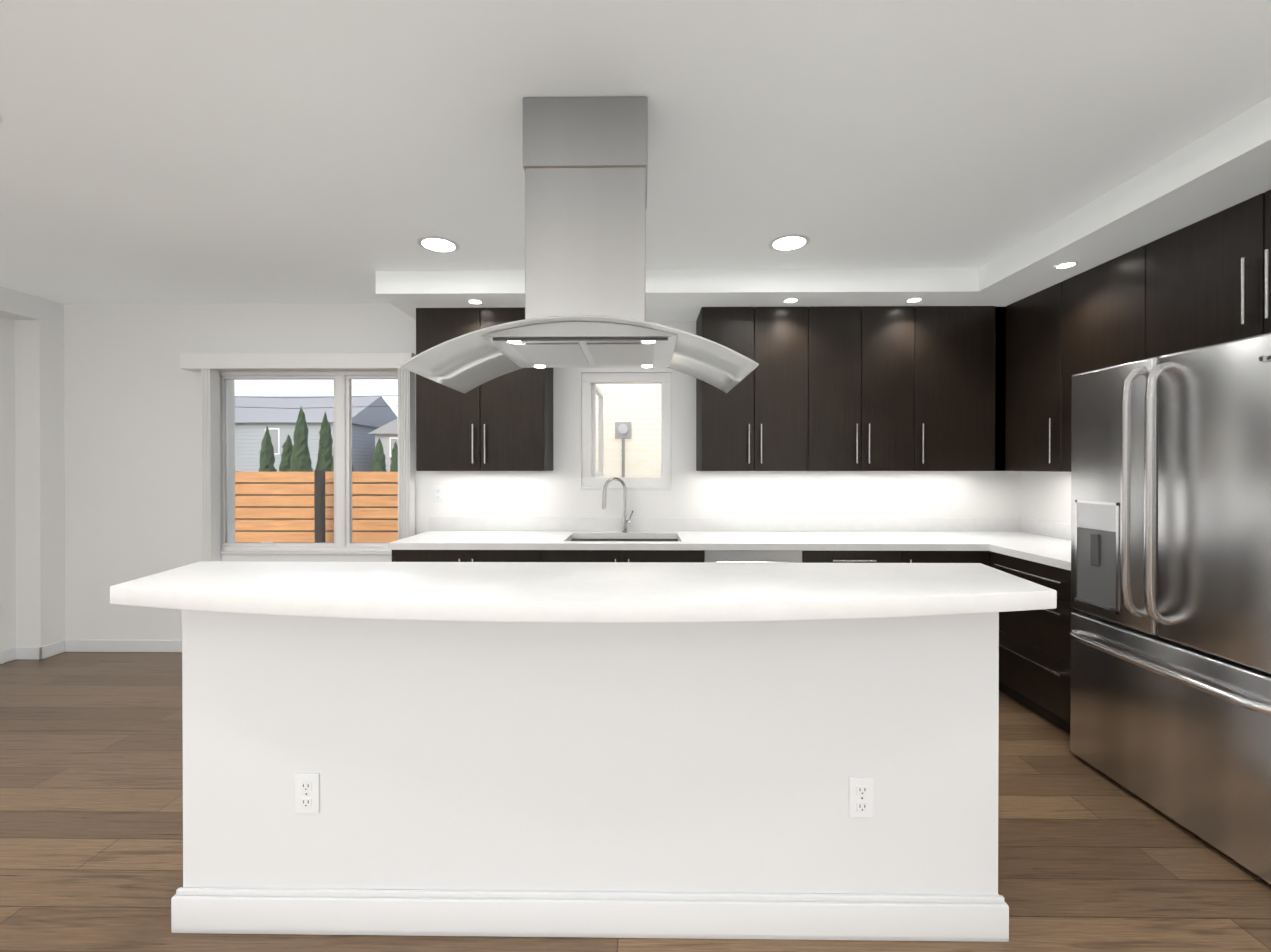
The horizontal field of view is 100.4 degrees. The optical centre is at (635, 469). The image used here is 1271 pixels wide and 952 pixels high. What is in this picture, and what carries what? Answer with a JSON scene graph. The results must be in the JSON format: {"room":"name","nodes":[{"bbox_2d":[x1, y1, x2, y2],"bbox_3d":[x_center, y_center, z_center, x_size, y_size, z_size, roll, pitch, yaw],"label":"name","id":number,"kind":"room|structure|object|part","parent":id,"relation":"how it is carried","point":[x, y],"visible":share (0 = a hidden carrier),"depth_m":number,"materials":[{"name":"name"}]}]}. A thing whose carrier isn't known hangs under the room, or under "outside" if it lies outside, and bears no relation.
{"room":"kitchen","nodes":[
{"label":"kitchen","id":0,"kind":"room"},
{"bbox_2d":[0,317,15,650],"bbox_3d":[-4.550,0.032,-0.003,0.200,2.670,7.850,0,0,1],"label":"wall","id":1,"kind":"structure","parent":0,"point":[7,505],"depth_m":3.71,"materials":[{"name":"paint"}]},
{"bbox_2d":[0,647,14,663],"bbox_3d":[-4.444,1.323,-0.085,0.014,0.090,7.676,0,0,1],"label":"baseboard","id":2,"kind":"structure","parent":1,"relation":"attached to","point":[7,655],"depth_m":3.70,"materials":[{"name":"white"}]},
{"bbox_2d":[0,286,38,319],"bbox_3d":[-4.361,-1.123,-0.090,0.180,0.160,7.690,0,0,1],"label":"wall","id":3,"kind":"structure","parent":0,"point":[16,305],"depth_m":3.64,"materials":[{"name":"paint"}]},
{"bbox_2d":[14,297,65,646],"bbox_3d":[-4.314,0.064,3.840,0.180,2.570,0.160,0,0,1],"label":"wall","id":4,"kind":"structure","parent":0,"point":[40,482],"depth_m":3.77,"materials":[{"name":"paint"}]},
{"bbox_2d":[15,647,42,659],"bbox_3d":[-4.308,1.305,3.759,0.194,0.090,0.014,0,0,1],"label":"baseboard","id":5,"kind":"structure","parent":4,"relation":"attached to","point":[27,653],"depth_m":3.75,"materials":[{"name":"white"}]},
{"bbox_2d":[39,640,64,658],"bbox_3d":[-4.217,1.304,3.831,0.014,0.090,0.160,0,0,1],"label":"baseboard","id":6,"kind":"structure","parent":4,"relation":"attached to","point":[50,650],"depth_m":3.82,"materials":[{"name":"white"}]},
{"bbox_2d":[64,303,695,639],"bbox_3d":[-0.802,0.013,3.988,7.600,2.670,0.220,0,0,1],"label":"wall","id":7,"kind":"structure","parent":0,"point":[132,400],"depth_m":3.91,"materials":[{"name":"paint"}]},
{"bbox_2d":[65,639,181,651],"bbox_3d":[-2.858,1.304,3.901,2.730,0.090,0.014,0,0,1],"label":"baseboard","id":8,"kind":"structure","parent":7,"relation":"attached to","point":[76,645],"depth_m":3.91,"materials":[{"name":"white"}]},
{"bbox_2d":[180,352,415,370],"bbox_3d":[-2.429,-0.778,3.837,1.670,0.115,0.107,0,0,1],"label":"window valance","id":9,"kind":"object","parent":7,"relation":"attached to","point":[353,361],"visible":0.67,"depth_m":3.79,"materials":[{"name":"white plastic"}]},
{"bbox_2d":[201,369,220,560],"bbox_3d":[-3.087,0.209,3.850,0.067,1.860,0.088,0,0,1],"label":"blind stack","id":10,"kind":"object","parent":9,"relation":"hanging from","point":[210,462],"visible":0.71,"depth_m":3.81,"materials":[{"name":"white plastic"}]},
{"bbox_2d":[398,369,414,539],"bbox_3d":[-1.657,0.209,3.833,0.086,1.860,0.088,0,0,1],"label":"blind stack","id":11,"kind":"object","parent":9,"relation":"hanging from","point":[406,453],"visible":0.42,"depth_m":3.79,"materials":[{"name":"white plastic"}]},
{"bbox_2d":[220,551,391,553],"bbox_3d":[-2.373,0.614,3.906,1.500,0.019,0.037,0,0,1],"label":"window sill","id":12,"kind":"structure","parent":7,"relation":"attached to","point":[256,552],"depth_m":3.89,"materials":[{"name":"white"}]},
{"bbox_2d":[220,371,397,550],"bbox_3d":[-2.372,-0.061,3.966,1.500,1.330,0.090,0,0,1],"label":"window","id":13,"kind":"structure","parent":7,"relation":"in","point":[271,373],"depth_m":3.94,"materials":[{"name":"white plastic"}]},
{"bbox_3d":[-2.658,-0.061,3.965,0.872,1.274,0.040,0,0,1],"label":"left window sash","id":14,"kind":"part","parent":13,"relation":"part of","materials":[{"name":"clear glass"}]},
{"bbox_3d":[-2.658,-0.061,3.966,0.824,1.226,0.006,0,0,1],"label":"glass","id":15,"kind":"part","parent":13,"relation":"part of","materials":[{"name":"clear glass"}]},
{"bbox_3d":[-1.901,-0.061,3.956,0.502,1.274,0.040,0,0,1],"label":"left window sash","id":16,"kind":"part","parent":13,"relation":"part of","materials":[{"name":"clear glass"}]},
{"bbox_3d":[-1.901,-0.061,3.957,0.454,1.226,0.006,0,0,1],"label":"glass","id":17,"kind":"part","parent":13,"relation":"part of","materials":[{"name":"clear glass"}]},
{"bbox_2d":[433,486,442,501],"bbox_3d":[-1.443,0.179,3.874,0.072,0.116,0.006,0,0,1],"label":"outlet plate","id":18,"kind":"object","parent":7,"relation":"attached to","point":[437,490],"depth_m":3.87,"materials":[{"name":"white plastic"}]},
{"bbox_2d":[416,308,552,470],"bbox_3d":[-1.034,-0.534,3.702,0.862,1.088,0.347,0,0,1],"label":"upper cabinet","id":19,"kind":"object","parent":7,"relation":"attached to","point":[504,423],"depth_m":3.53,"materials":[{"name":"black wood"}]},
{"bbox_3d":[-1.252,-0.534,3.540,0.426,1.085,0.019,0,0,1],"label":"door","id":20,"kind":"part","parent":19,"relation":"part of","materials":[{"name":"brown wood"}]},
{"bbox_3d":[-1.076,-0.169,3.498,0.014,0.260,0.013,0,0,1],"label":"door pull","id":21,"kind":"part","parent":19,"relation":"part of","materials":[{"name":"silver metal"}]},
{"bbox_3d":[-0.996,-0.169,3.497,0.014,0.260,0.013,0,0,1],"label":"door pull","id":22,"kind":"part","parent":19,"relation":"part of","materials":[{"name":"silver metal"}]},
{"bbox_3d":[-0.820,-0.534,3.535,0.426,1.085,0.019,0,0,1],"label":"door","id":23,"kind":"part","parent":19,"relation":"part of","materials":[{"name":"brown wood"}]},
{"bbox_2d":[581,373,670,489],"bbox_3d":[-0.065,-0.282,4.164,0.660,0.860,0.617,0,0,1],"label":"window","id":24,"kind":"structure","parent":7,"relation":"in","point":[591,479],"depth_m":3.90,"materials":[{"name":"white plastic"}]},
{"bbox_3d":[-0.305,-0.292,4.215,0.040,0.700,0.520,0,0,4],"label":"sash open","id":25,"kind":"part","parent":24,"relation":"part of","materials":[{"name":"white plastic"}]},
{"bbox_3d":[-0.068,0.140,3.876,0.660,0.019,0.037,0,0,1],"label":"sill","id":26,"kind":"part","parent":24,"relation":"part of","materials":[{"name":"white"}]},
{"bbox_2d":[429,515,1019,530],"bbox_3d":[0.643,0.399,3.849,4.302,0.100,0.019,0,0,1],"label":"backsplash","id":27,"kind":"structure","parent":7,"relation":"attached to","point":[436,522],"depth_m":3.84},
{"bbox_2d":[696,307,811,470],"bbox_3d":[0.792,-0.534,3.680,0.704,1.088,0.347,0,0,1],"label":"upper cabinet","id":28,"kind":"object","parent":7,"relation":"attached to","point":[764,422],"depth_m":3.51,"materials":[{"name":"black wood"}]},
{"bbox_3d":[0.613,-0.534,3.518,0.344,1.085,0.019,0,0,1],"label":"door","id":29,"kind":"part","parent":28,"relation":"part of","materials":[{"name":"brown wood"}]},
{"bbox_3d":[0.747,-0.169,3.477,0.014,0.260,0.013,0,0,1],"label":"door pull","id":30,"kind":"part","parent":28,"relation":"part of","materials":[{"name":"silver metal"}]},
{"bbox_3d":[0.827,-0.169,3.475,0.014,0.260,0.013,0,0,1],"label":"door pull","id":31,"kind":"part","parent":28,"relation":"part of","materials":[{"name":"silver metal"}]},
{"bbox_3d":[0.965,-0.534,3.514,0.350,1.085,0.019,0,0,1],"label":"door","id":32,"kind":"part","parent":28,"relation":"part of","materials":[{"name":"brown wood"}]},
{"bbox_2d":[812,306,919,470],"bbox_3d":[1.494,-0.534,3.672,0.700,1.088,0.347,0,0,1],"label":"upper cabinet","id":33,"kind":"object","parent":7,"relation":"attached to","point":[904,388],"depth_m":3.50,"materials":[{"name":"black wood"}]},
{"bbox_3d":[1.318,-0.534,3.510,0.345,1.085,0.019,0,0,1],"label":"door","id":34,"kind":"part","parent":33,"relation":"part of","materials":[{"name":"brown wood"}]},
{"bbox_3d":[1.452,-0.169,3.468,0.014,0.260,0.013,0,0,1],"label":"door pull","id":35,"kind":"part","parent":33,"relation":"part of","materials":[{"name":"silver metal"}]},
{"bbox_3d":[1.532,-0.169,3.467,0.014,0.260,0.013,0,0,1],"label":"door pull","id":36,"kind":"part","parent":33,"relation":"part of","materials":[{"name":"silver metal"}]},
{"bbox_3d":[1.667,-0.534,3.505,0.345,1.085,0.019,0,0,1],"label":"door","id":37,"kind":"part","parent":33,"relation":"part of","materials":[{"name":"brown wood"}]},
{"bbox_2d":[916,306,995,470],"bbox_3d":[2.108,-0.534,3.665,0.528,1.088,0.347,0,0,1],"label":"upper cabinet","id":38,"kind":"object","parent":7,"relation":"attached to","point":[958,343],"depth_m":3.49,"materials":[{"name":"black wood"}]},
{"bbox_3d":[1.882,-0.169,3.463,0.014,0.260,0.013,0,0,1],"label":"door pull","id":39,"kind":"part","parent":38,"relation":"part of","materials":[{"name":"silver metal"}]},
{"bbox_3d":[2.107,-0.534,3.500,0.525,1.085,0.019,0,0,1],"label":"door","id":40,"kind":"part","parent":38,"relation":"part of","materials":[{"name":"brown wood"}]},
{"bbox_2d":[996,283,1059,471],"bbox_3d":[2.578,-0.532,3.274,0.417,1.088,0.487,0,0,1],"label":"upper cabinet","id":41,"kind":"object","parent":7,"relation":"attached to","point":[1028,328],"depth_m":3.28,"materials":[{"name":"black wood"}]},
{"bbox_3d":[2.449,-0.533,3.263,0.019,1.085,0.458,0,0,1],"label":"door","id":42,"kind":"part","parent":41,"relation":"part of","materials":[{"name":"brown wood"}]},
{"bbox_3d":[2.405,-0.167,3.074,0.014,0.260,0.013,0,0,1],"label":"door pull","id":43,"kind":"part","parent":41,"relation":"part of","materials":[{"name":"silver metal"}]},
{"bbox_2d":[1020,519,1070,538],"bbox_3d":[2.776,0.402,3.155,0.019,0.100,1.319,0,0,1],"label":"backsplash","id":44,"kind":"structure","parent":7,"relation":"attached to","point":[1033,526],"depth_m":3.57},
{"bbox_2d":[1060,245,1143,471],"bbox_3d":[2.607,-0.530,2.778,0.346,1.088,0.505,0,0,1],"label":"upper cabinet","id":45,"kind":"object","parent":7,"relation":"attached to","point":[1102,306],"depth_m":2.78,"materials":[{"name":"black wood"}]},
{"bbox_3d":[2.443,-0.531,2.779,0.019,1.085,0.500,0,0,1],"label":"door","id":46,"kind":"part","parent":45,"relation":"part of","materials":[{"name":"brown wood"}]},
{"bbox_2d":[1144,189,1270,359],"bbox_3d":[2.599,-0.796,2.054,0.346,0.548,0.940,0,0,1],"label":"upper cabinet","id":47,"kind":"object","parent":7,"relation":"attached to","point":[1207,281],"depth_m":2.23,"materials":[{"name":"black wood"}]},
{"bbox_3d":[2.438,-0.798,2.285,0.019,0.545,0.475,0,0,1],"label":"door","id":48,"kind":"part","parent":47,"relation":"part of","materials":[{"name":"brown wood"}]},
{"bbox_3d":[2.394,-0.703,2.086,0.014,0.260,0.013,0,0,1],"label":"door pull","id":49,"kind":"part","parent":47,"relation":"part of","materials":[{"name":"silver metal"}]},
{"bbox_3d":[2.393,-0.702,2.006,0.014,0.260,0.013,0,0,1],"label":"door pull","id":50,"kind":"part","parent":47,"relation":"part of","materials":[{"name":"silver metal"}]},
{"bbox_3d":[2.432,-0.796,1.815,0.019,0.545,0.455,0,0,1],"label":"door","id":51,"kind":"part","parent":47,"relation":"part of","materials":[{"name":"brown wood"}]},
{"bbox_2d":[0,652,1270,951],"bbox_3d":[-0.850,1.417,-0.030,7.600,0.100,8.270,0,0,1],"label":"floor","id":52,"kind":"structure","parent":0,"point":[1090,858],"depth_m":1.87,"materials":[{"name":"brown wood"}]},
{"bbox_2d":[171,625,1008,941],"bbox_3d":[-0.138,0.863,1.969,2.436,0.990,0.870,0,0,1],"label":"kitchen island","id":53,"kind":"object","parent":52,"relation":"on","point":[792,751],"depth_m":1.55,"materials":[{"name":"white paint"}]},
{"bbox_2d":[295,773,319,812],"bbox_3d":[-0.968,0.955,1.561,0.072,0.116,0.006,0,0,1],"label":"outlet plate","id":54,"kind":"object","parent":53,"relation":"attached to","point":[307,785],"depth_m":1.56,"materials":[{"name":"white plastic"}]},
{"bbox_2d":[110,561,1056,624],"bbox_3d":[-0.171,0.345,1.551,2.690,0.050,0.542,0,0,1],"label":"island countertop","id":55,"kind":"structure","parent":53,"relation":"on","point":[206,592],"depth_m":1.44,"materials":[{"name":"white stone"}]},
{"bbox_2d":[849,777,873,817],"bbox_3d":[0.658,0.955,1.542,0.072,0.116,0.006,0,0,1],"label":"outlet plate","id":56,"kind":"object","parent":53,"relation":"attached to","point":[861,789],"depth_m":1.54,"materials":[{"name":"white plastic"}]},
{"bbox_2d":[999,575,1080,733],"bbox_3d":[2.463,0.924,2.869,0.637,0.860,0.727,0,0,1],"label":"base cabinet","id":57,"kind":"object","parent":52,"relation":"on","point":[1035,645],"depth_m":2.80,"materials":[{"name":"black wood"}]},
{"bbox_2d":[388,531,1070,574],"bbox_3d":[0.635,0.472,3.190,4.302,0.040,1.338,0,0,1],"label":"countertop","id":58,"kind":"structure","parent":57,"relation":"on","point":[1011,552],"depth_m":3.24,"materials":[{"name":"white stone"}]},
{"bbox_3d":[-1.256,0.872,3.267,0.445,0.755,0.019,0,0,1],"label":"door","id":59,"kind":"part","parent":58,"relation":"part of","materials":[{"name":"black wood"}]},
{"bbox_3d":[-0.806,0.872,3.261,0.445,0.755,0.019,0,0,1],"label":"door","id":60,"kind":"part","parent":58,"relation":"part of","materials":[{"name":"black wood"}]},
{"bbox_3d":[-0.331,0.872,3.256,0.495,0.755,0.019,0,0,1],"label":"door","id":61,"kind":"part","parent":58,"relation":"part of","materials":[{"name":"brown wood"}]},
{"bbox_2d":[602,477,632,532],"bbox_3d":[-0.123,0.251,3.729,0.220,0.397,0.150,0,0,1],"label":"faucet","id":62,"kind":"object","parent":58,"relation":"on","point":[625,520],"depth_m":3.76,"materials":[{"name":"silver metal"}]},
{"bbox_3d":[0.169,0.872,3.250,0.495,0.755,0.019,0,0,1],"label":"door","id":63,"kind":"part","parent":58,"relation":"part of","materials":[{"name":"brown wood"}]},
{"bbox_2d":[704,550,801,562],"bbox_3d":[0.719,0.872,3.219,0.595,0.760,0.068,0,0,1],"label":"dishwasher","id":64,"kind":"object","parent":58,"relation":"in","point":[714,556],"depth_m":3.23,"materials":[{"name":"silver metal"}]},
{"bbox_3d":[1.319,0.572,3.235,0.595,0.155,0.019,0,0,1],"label":"drawer","id":65,"kind":"part","parent":58,"relation":"part of","materials":[{"name":"brown wood"}]},
{"bbox_3d":[1.319,0.552,3.193,0.260,0.014,0.013,0,0,1],"label":"drawer pull","id":66,"kind":"part","parent":58,"relation":"part of","materials":[{"name":"silver metal"}]},
{"bbox_3d":[1.884,0.872,3.229,0.525,0.755,0.019,0,0,1],"label":"door","id":67,"kind":"part","parent":58,"relation":"part of","materials":[{"name":"brown wood"}]},
{"bbox_3d":[2.113,0.564,2.871,0.013,0.014,0.490,0,0,1],"label":"drawer pull","id":68,"kind":"part","parent":57,"relation":"part of","materials":[{"name":"silver metal"}]},
{"bbox_3d":[2.113,1.024,2.873,0.013,0.014,0.490,0,0,1],"label":"drawer pull","id":69,"kind":"part","parent":57,"relation":"part of","materials":[{"name":"silver metal"}]},
{"bbox_3d":[2.154,0.574,2.870,0.019,0.155,0.685,0,0,1],"label":"drawer","id":70,"kind":"part","parent":57,"relation":"part of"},
{"bbox_3d":[2.154,1.104,2.873,0.019,0.295,0.685,0,0,1],"label":"drawer","id":71,"kind":"part","parent":57,"relation":"part of","materials":[{"name":"brown wood"}]},
{"bbox_3d":[2.154,0.804,2.871,0.019,0.295,0.685,0,0,1],"label":"drawer","id":72,"kind":"part","parent":57,"relation":"part of","materials":[{"name":"brown wood"}]},
{"bbox_3d":[2.113,0.724,2.871,0.013,0.014,0.490,0,0,1],"label":"drawer pull","id":73,"kind":"part","parent":57,"relation":"part of","materials":[{"name":"silver metal"}]},
{"bbox_2d":[1068,333,1270,884],"bbox_3d":[2.355,0.458,2.047,0.800,1.800,0.890,0,0,1],"label":"fridge","id":74,"kind":"object","parent":52,"relation":"on","point":[1169,633],"visible":1,"depth_m":1.98,"materials":[{"name":"grey metal"}]},
{"bbox_3d":[2.043,0.210,2.347,0.005,0.113,0.201,0,0,1],"label":"dispenser panel","id":75,"kind":"part","parent":74,"relation":"part of","materials":[{"name":"grey"}]},
{"bbox_3d":[2.043,0.376,2.348,0.006,0.470,0.225,0,0,1],"label":"dispenser frame","id":76,"kind":"part","parent":74,"relation":"part of","materials":[{"name":"silver metal"}]},
{"bbox_3d":[2.083,0.106,2.288,0.080,1.100,0.412,0,0,1],"label":"door","id":77,"kind":"part","parent":74,"relation":"part of","materials":[{"name":"silver metal"}]},
{"bbox_3d":[2.001,0.092,2.130,0.090,1.010,0.031,0,0,1],"label":"handle","id":78,"kind":"part","parent":74,"relation":"part of","materials":[{"name":"silver metal"}]},
{"bbox_3d":[1.999,0.093,2.030,0.090,1.010,0.031,0,0,1],"label":"handle","id":79,"kind":"part","parent":74,"relation":"part of","materials":[{"name":"silver metal"}]},
{"bbox_3d":[2.005,0.758,2.053,0.080,0.031,0.820,0,0,1],"label":"handle drawer","id":80,"kind":"part","parent":74,"relation":"part of","materials":[{"name":"silver metal"}]},
{"bbox_3d":[2.080,1.003,2.053,0.080,0.666,0.890,0,0,1],"label":"drawer","id":81,"kind":"part","parent":74,"relation":"part of","materials":[{"name":"silver metal"}]},
{"bbox_3d":[2.078,0.109,1.840,0.080,1.100,0.472,0,0,1],"label":"door","id":82,"kind":"part","parent":74,"relation":"part of","materials":[{"name":"silver metal"}]},
{"bbox_2d":[0,0,1270,303],"bbox_3d":[-0.850,-1.253,-0.043,7.600,0.100,8.270,0,0,1],"label":"ceiling","id":83,"kind":"structure","parent":0,"point":[248,150],"depth_m":1.86,"materials":[{"name":"paint"}]},
{"bbox_2d":[417,236,459,252],"bbox_3d":[-1.065,-1.214,2.865,0.218,0.003,0.218,0,0,1],"label":"recessed light","id":84,"kind":"object","parent":83,"relation":"in","point":[440,245],"depth_m":2.85,"materials":[{"name":"white"}]},
{"bbox_2d":[399,96,758,393],"bbox_3d":[-0.163,-0.754,1.817,1.048,0.910,0.560,0,0,1],"label":"range hood","id":85,"kind":"object","parent":83,"relation":"hanging from","point":[585,163],"visible":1,"depth_m":1.72,"materials":[{"name":"silver metal"}]},
{"bbox_3d":[-0.163,-0.374,1.818,1.048,0.150,0.560,0,0,1],"label":"glass","id":86,"kind":"part","parent":85,"relation":"part of","materials":[{"name":"clear glass"}]},
{"bbox_2d":[768,234,809,250],"bbox_3d":[0.825,-1.214,2.843,0.218,0.003,0.218,0,0,1],"label":"recessed light","id":87,"kind":"object","parent":83,"relation":"in","point":[788,243],"depth_m":2.83,"materials":[{"name":"white"}]},
{"bbox_2d":[746,486,755,501],"bbox_3d":[0.837,0.179,3.847,0.072,0.116,0.006,0,0,1],"label":"outlet plate","id":88,"kind":"object","parent":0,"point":[750,490],"depth_m":3.84,"materials":[{"name":"white plastic"}]},
{"bbox_2d":[790,486,799,501],"bbox_3d":[1.157,0.179,3.843,0.072,0.116,0.006,0,0,1],"label":"outlet plate","id":89,"kind":"object","parent":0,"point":[794,490],"depth_m":3.84,"materials":[{"name":"white plastic"}]},
{"bbox_2d":[376,96,1270,320],"bbox_3d":[0.590,-1.145,2.701,4.385,0.140,2.310,0,0,1],"label":"soffit","id":90,"kind":"structure","parent":0,"point":[1226,165],"depth_m":3.14,"materials":[{"name":"paint"}]},
{"bbox_2d":[467,299,482,303],"bbox_3d":[-1.029,-1.076,3.400,0.102,0.003,0.102,0,0,1],"label":"recessed light","id":91,"kind":"object","parent":90,"relation":"in","point":[474,301],"visible":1,"depth_m":3.39,"materials":[{"name":"white"}]},
{"bbox_2d":[783,298,798,302],"bbox_3d":[0.991,-1.076,3.376,0.102,0.003,0.102,0,0,1],"label":"recessed light","id":92,"kind":"object","parent":90,"relation":"in","point":[789,300],"visible":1,"depth_m":3.37,"materials":[{"name":"white"}]},
{"bbox_2d":[905,297,922,301],"bbox_3d":[1.771,-1.076,3.367,0.102,0.003,0.102,0,0,1],"label":"recessed light","id":93,"kind":"object","parent":90,"relation":"in","point":[915,299],"visible":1,"depth_m":3.35,"materials":[{"name":"white"}]},
{"bbox_2d":[1054,261,1077,268],"bbox_3d":[2.264,-1.073,2.786,0.102,0.003,0.102,0,0,1],"label":"recessed light","id":94,"kind":"object","parent":90,"relation":"in","point":[1065,264],"visible":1,"depth_m":2.78,"materials":[{"name":"white"}]},
{"bbox_2d":[908,486,917,501],"bbox_3d":[2.006,0.179,3.833,0.072,0.116,0.006,0,0,1],"label":"outlet plate","id":95,"kind":"object","parent":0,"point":[912,490],"depth_m":3.83,"materials":[{"name":"white plastic"}]},
{"label":"outside","id":96,"kind":"structure","parent":0,"visible":0},
{"bbox_3d":[-14.568,1.721,42.143,90.000,0.100,75.720,0,0,1],"label":"ground","id":97,"kind":"structure","parent":96,"visible":0},
{"bbox_2d":[259,426,276,471],"bbox_3d":[-17.354,-0.152,24.977,1.371,3.894,1.437,0,0,1],"label":"tree","id":98,"kind":"object","parent":97,"relation":"on","point":[266,455],"depth_m":24.80,"materials":[{"name":"green plant"}]},
{"bbox_2d":[279,434,292,471],"bbox_3d":[-16.387,0.049,24.924,1.604,3.485,1.502,0,0,1],"label":"tree","id":99,"kind":"object","parent":97,"relation":"on","point":[285,456],"depth_m":24.77,"materials":[{"name":"green plant"}]},
{"bbox_2d":[288,406,313,471],"bbox_3d":[-15.541,-0.597,24.625,1.630,4.790,1.634,0,0,1],"label":"tree","id":100,"kind":"object","parent":97,"relation":"on","point":[302,449],"depth_m":24.39,"materials":[{"name":"green plant"}]},
{"bbox_2d":[235,423,377,471],"bbox_3d":[-29.783,-0.944,45.143,15.500,5.200,10.060,0,0,1],"label":"house","id":101,"kind":"structure","parent":97,"relation":"on","point":[367,445],"depth_m":40.16,"materials":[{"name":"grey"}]},
{"bbox_3d":[-27.493,-2.120,40.109,1.100,2.000,0.059,0,0,1],"label":"left house window trim","id":102,"kind":"part","parent":101,"relation":"part of","materials":[{"name":"white wood"}]},
{"bbox_2d":[269,429,277,452],"bbox_3d":[-27.493,-2.120,40.069,0.900,1.800,0.019,0,0,1],"label":"window","id":103,"kind":"structure","parent":101,"relation":"attached to","point":[273,436],"depth_m":40.06,"materials":[{"name":"grey"}]},
{"bbox_2d":[235,396,397,427],"bbox_3d":[-29.782,-4.894,45.154,16.300,2.700,10.800,0,0,1],"label":"house roof","id":104,"kind":"structure","parent":101,"relation":"on","point":[389,414],"depth_m":42.89,"materials":[{"name":"grey"}]},
{"bbox_2d":[235,471,397,542],"bbox_3d":[-6.680,0.952,7.558,8.600,1.860,0.110,0,0,1],"label":"fence","id":105,"kind":"object","parent":97,"relation":"on","point":[287,522],"depth_m":7.48,"materials":[{"name":"brown wood"}]},
{"bbox_2d":[314,470,325,542],"bbox_3d":[-4.333,0.918,7.274,0.100,1.830,0.100,0,0,1],"label":"post","id":106,"kind":"object","parent":97,"relation":"on","point":[320,500],"depth_m":7.22,"materials":[{"name":"black"}]},
{"bbox_2d":[315,412,332,471],"bbox_3d":[-14.784,-0.502,25.288,1.553,4.584,1.614,0,0,1],"label":"tree","id":107,"kind":"object","parent":97,"relation":"on","point":[326,465],"depth_m":25.11,"materials":[{"name":"green plant"}]},
{"bbox_2d":[330,447,333,471],"bbox_3d":[-14.123,-0.123,25.277,1.367,3.832,1.323,0,0,1],"label":"tree","id":108,"kind":"object","parent":97,"relation":"on","point":[332,468],"depth_m":25.08,"materials":[{"name":"green plant"}]},
{"bbox_2d":[372,437,386,471],"bbox_3d":[-11.976,0.134,24.776,1.415,3.332,1.338,0,0,1],"label":"tree","id":109,"kind":"object","parent":97,"relation":"on","point":[379,467],"depth_m":24.61,"materials":[{"name":"green plant"}]},
{"bbox_2d":[375,434,397,471],"bbox_3d":[-17.078,-0.545,45.493,6.100,4.400,9.060,0,0,1],"label":"house","id":110,"kind":"structure","parent":97,"relation":"on","point":[386,444],"depth_m":41.04,"materials":[{"name":"grey"}]},
{"bbox_2d":[368,418,397,434],"bbox_3d":[-17.077,-3.645,45.508,6.900,1.800,9.800,0,0,1],"label":"roof","id":111,"kind":"structure","parent":110,"relation":"on","point":[384,429],"depth_m":40.63,"materials":[{"name":"grey"}]},
{"bbox_3d":[-18.581,-1.724,41.005,0.900,1.500,0.059,0,0,1],"label":"window trim of the right house","id":112,"kind":"part","parent":110,"relation":"part of","materials":[{"name":"white wood"}]},
{"bbox_2d":[391,439,397,455],"bbox_3d":[-18.582,-1.724,40.965,0.700,1.300,0.019,0,0,1],"label":"window","id":113,"kind":"structure","parent":110,"relation":"attached to","point":[393,442],"depth_m":40.96,"materials":[{"name":"grey"}]},
{"bbox_2d":[390,441,397,471],"bbox_3d":[-11.169,0.229,24.673,1.272,3.143,1.268,0,0,1],"label":"tree","id":114,"kind":"object","parent":97,"relation":"on","point":[393,458],"depth_m":24.49,"materials":[{"name":"green plant"}]},
{"bbox_2d":[596,384,660,476],"bbox_3d":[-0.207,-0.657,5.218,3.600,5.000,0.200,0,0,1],"label":"exterior wall","id":115,"kind":"structure","parent":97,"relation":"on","point":[638,406],"depth_m":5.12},
{"bbox_2d":[615,422,631,476],"bbox_3d":[-0.119,0.443,5.091,0.160,1.800,0.059,0,0,1],"label":"meter","id":116,"kind":"object","parent":115,"relation":"attached to","point":[623,431],"visible":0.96,"depth_m":5.09,"materials":[{"name":"grey"}]},
{"bbox_3d":[-0.118,-0.377,5.103,0.160,0.160,0.029,0,0,1],"label":"plate","id":117,"kind":"part","parent":116,"relation":"part of","materials":[{"name":"grey metal"}]}
]}

